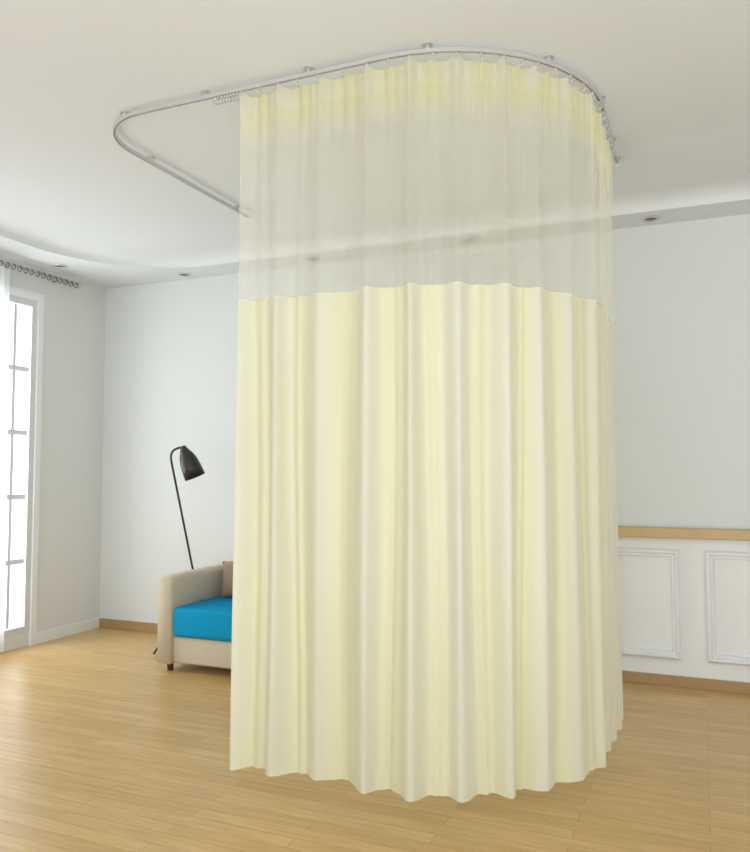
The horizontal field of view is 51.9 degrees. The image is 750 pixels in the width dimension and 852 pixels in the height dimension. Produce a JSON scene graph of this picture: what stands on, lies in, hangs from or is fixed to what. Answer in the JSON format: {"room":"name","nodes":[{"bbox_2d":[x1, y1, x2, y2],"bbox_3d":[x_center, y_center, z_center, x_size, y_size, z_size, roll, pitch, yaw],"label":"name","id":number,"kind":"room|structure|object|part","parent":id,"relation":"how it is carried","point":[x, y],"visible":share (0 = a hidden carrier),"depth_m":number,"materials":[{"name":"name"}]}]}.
{"room":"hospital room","nodes":[
{"label":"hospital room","id":0,"kind":"room"},
{"bbox_2d":[0,257,105,652],"bbox_3d":[-4.069,-0.015,2.527,0.200,2.918,8.680,-1,-4,23],"label":"wall","id":1,"kind":"structure","parent":0,"point":[70,502],"depth_m":6.11,"materials":[{"name":"paint"}]},
{"bbox_2d":[4,295,37,637],"bbox_3d":[-2.977,0.242,4.942,0.085,2.480,1.900,-1,-4,23],"label":"window","id":2,"kind":"structure","parent":1,"relation":"in","point":[28,368],"depth_m":5.74,"materials":[{"name":"glass"}]},
{"bbox_2d":[10,286,44,645],"bbox_3d":[-2.935,0.261,4.918,0.020,2.640,2.010,-1,-4,23],"label":"trim","id":3,"kind":"structure","parent":1,"relation":"attached to","point":[14,291],"depth_m":5.80,"materials":[{"name":"white paint"}]},
{"bbox_2d":[0,260,82,287],"bbox_3d":[-2.902,-1.181,4.933,0.133,0.050,2.690,-1,-4,23],"label":"curtain rod","id":4,"kind":"object","parent":1,"relation":"attached to","point":[2,262],"visible":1,"depth_m":5.77,"materials":[{"name":"metal"}]},
{"bbox_2d":[0,266,9,651],"bbox_3d":[-2.952,0.182,4.625,0.070,2.705,1.830,-1,-4,23],"label":"window curtain","id":5,"kind":"object","parent":4,"relation":"hanging from","point":[4,273],"visible":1,"depth_m":5.43,"materials":[{"name":"white fabric"}]},
{"bbox_2d":[36,617,100,643],"bbox_3d":[-3.970,1.399,2.405,0.015,0.080,8.680,-1,-4,23],"label":"baseboard","id":6,"kind":"structure","parent":1,"relation":"attached to","point":[47,635],"depth_m":6.05,"materials":[{"name":"white paint"}]},
{"bbox_2d":[0,0,749,250],"bbox_3d":[-0.167,-1.612,1.022,8.830,0.100,9.180,-1,-4,23],"label":"ceiling","id":7,"kind":"structure","parent":0,"point":[673,76],"depth_m":3.56,"materials":[{"name":"paint"}]},
{"bbox_2d":[113,41,621,219],"bbox_3d":[-0.042,-1.370,3.782,2.269,0.070,1.464,-1,-4,23],"label":"track","id":8,"kind":"object","parent":7,"relation":"attached to","point":[427,46],"visible":0.95,"depth_m":3.18,"materials":[{"name":"metal"}]},
{"bbox_2d":[230,52,623,802],"bbox_3d":[0.404,-0.023,3.151,1.872,2.766,0.632,1,-3,-19],"label":"curtain","id":9,"kind":"object","parent":8,"relation":"hanging from","point":[426,596],"visible":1,"depth_m":2.95,"materials":[{"name":"fabric"}]},
{"bbox_3d":[0.405,-0.914,3.205,1.841,0.790,0.622,1,-3,-19],"label":"net panel","id":10,"kind":"part","parent":9,"relation":"part of","materials":[{"name":"beige fabric"}]},
{"bbox_3d":[0.401,0.419,3.122,1.862,1.880,0.626,1,-3,-19],"label":"cloth panel","id":11,"kind":"part","parent":9,"relation":"part of","materials":[{"name":"beige fabric"}]},
{"bbox_2d":[0,178,749,265],"bbox_3d":[-0.159,-1.530,1.024,7.420,0.064,8.000,-1,-4,23],"label":"trim","id":12,"kind":"structure","parent":7,"relation":"attached to","point":[737,188],"depth_m":5.14,"materials":[{"name":"paint"}]},
{"bbox_2d":[0,627,749,851],"bbox_3d":[-0.167,1.401,0.850,8.830,0.100,9.180,-1,-4,23],"label":"floor","id":13,"kind":"structure","parent":0,"point":[104,747],"depth_m":3.16,"materials":[{"name":"brown wood"}]},
{"bbox_2d":[153,445,204,654],"bbox_3d":[-1.381,0.878,5.476,0.364,1.467,0.634,0,-3,-8],"label":"floor lamp","id":14,"kind":"object","parent":13,"relation":"on","point":[191,468],"visible":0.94,"depth_m":5.25,"materials":[{"name":"black metal"}]},
{"bbox_3d":[-1.250,0.255,5.288,0.171,0.245,0.150,-1,-4,23],"label":"lamp shade","id":15,"kind":"part","parent":14,"relation":"part of","materials":[{"name":"black metal"}]},
{"bbox_2d":[157,564,231,669],"bbox_3d":[-0.865,1.291,5.212,0.860,0.616,0.810,-1,-4,23],"label":"sofa","id":16,"kind":"object","parent":13,"relation":"on","point":[195,622],"visible":0.31,"depth_m":4.97,"materials":[{"name":"beige fabric"}]},
{"bbox_3d":[-1.336,1.560,5.032,0.052,0.060,0.052,-1,-4,23],"label":"leg","id":17,"kind":"part","parent":16,"relation":"part of","materials":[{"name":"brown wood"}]},
{"bbox_2d":[174,596,231,641],"bbox_3d":[-0.896,1.273,5.139,0.624,0.186,0.640,-1,-4,23],"label":"seat cushion","id":18,"kind":"object","parent":16,"relation":"on","point":[201,618],"depth_m":4.91,"materials":[{"name":"blue fabric"}]},
{"bbox_2d":[221,561,232,597],"bbox_3d":[-0.909,1.052,5.364,0.418,0.319,0.156,-1,-4,23],"label":"throw pillow","id":19,"kind":"object","parent":16,"relation":"on","point":[227,581],"visible":0.26,"depth_m":5.35,"materials":[{"name":"brown fabric"}]},
{"bbox_2d":[99,214,749,622],"bbox_3d":[1.541,0.125,4.973,8.630,2.918,0.200,-1,-4,23],"label":"wall","id":20,"kind":"structure","parent":0,"point":[675,296],"depth_m":5.25,"materials":[{"name":"paint"}]},
{"bbox_2d":[52,264,67,268],"bbox_3d":[-2.375,-1.205,5.814,0.112,0.009,0.112,-1,-4,23],"label":"recessed light","id":21,"kind":"object","parent":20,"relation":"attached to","point":[62,266],"visible":1,"depth_m":5.80,"materials":[{"name":"metal"}]},
{"bbox_2d":[177,272,191,276],"bbox_3d":[-1.499,-1.191,6.063,0.112,0.009,0.112,-1,-4,23],"label":"recessed light","id":22,"kind":"object","parent":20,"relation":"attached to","point":[183,274],"visible":1,"depth_m":6.07,"materials":[{"name":"metal"}]},
{"bbox_2d":[306,256,320,261],"bbox_3d":[-0.449,-1.216,5.620,0.112,0.009,0.112,-1,-4,23],"label":"recessed light","id":23,"kind":"object","parent":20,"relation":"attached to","point":[312,258],"visible":1,"depth_m":5.61,"materials":[{"name":"metal"}]},
{"bbox_2d":[0,197,749,288],"bbox_3d":[-0.186,-1.526,0.971,8.230,0.078,8.680,-1,-4,23],"label":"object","id":24,"kind":"structure","parent":20,"relation":"attached to","point":[103,274],"depth_m":5.39,"materials":[{"name":"paint"}]},
{"bbox_2d":[99,618,749,693],"bbox_3d":[1.494,1.538,4.782,8.230,0.075,0.040,-1,-4,23],"label":"baseboard","id":25,"kind":"structure","parent":20,"relation":"attached to","point":[627,676],"depth_m":4.66,"materials":[{"name":"brown wood"}]},
{"bbox_2d":[462,237,478,242],"bbox_3d":[0.638,-1.242,5.162,0.112,0.009,0.112,-1,-4,23],"label":"recessed light","id":26,"kind":"object","parent":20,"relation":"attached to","point":[469,239],"visible":1,"depth_m":5.15,"materials":[{"name":"metal"}]},
{"bbox_2d":[618,547,680,659],"bbox_3d":[1.633,1.079,4.724,0.440,0.655,0.036,-1,-4,23],"label":"trim","id":27,"kind":"structure","parent":20,"relation":"attached to","point":[675,653],"depth_m":4.66,"materials":[{"name":"white paint"}]},
{"bbox_2d":[641,215,659,221],"bbox_3d":[1.688,-1.267,4.719,0.112,0.009,0.112,-1,-4,23],"label":"recessed light","id":28,"kind":"object","parent":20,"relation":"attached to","point":[651,218],"visible":1,"depth_m":4.71,"materials":[{"name":"metal"}]},
{"bbox_2d":[618,537,749,682],"bbox_3d":[2.939,1.097,4.204,5.100,0.890,0.025,-1,-4,23],"label":"wainscoting","id":29,"kind":"structure","parent":20,"relation":"attached to","point":[644,581],"depth_m":4.64,"materials":[{"name":"white paint"}]},
{"bbox_2d":[618,526,749,540],"bbox_3d":[2.918,0.621,4.207,5.120,0.060,0.085,-1,-4,23],"label":"trim","id":30,"kind":"structure","parent":20,"relation":"attached to","point":[623,531],"depth_m":4.62,"materials":[{"name":"brown wood"}]},
{"bbox_2d":[705,550,749,665],"bbox_3d":[2.172,1.066,4.497,0.440,0.655,0.036,-1,-4,23],"label":"trim","id":31,"kind":"structure","parent":20,"relation":"attached to","point":[710,556],"depth_m":4.56,"materials":[{"name":"white paint"}]}
]}

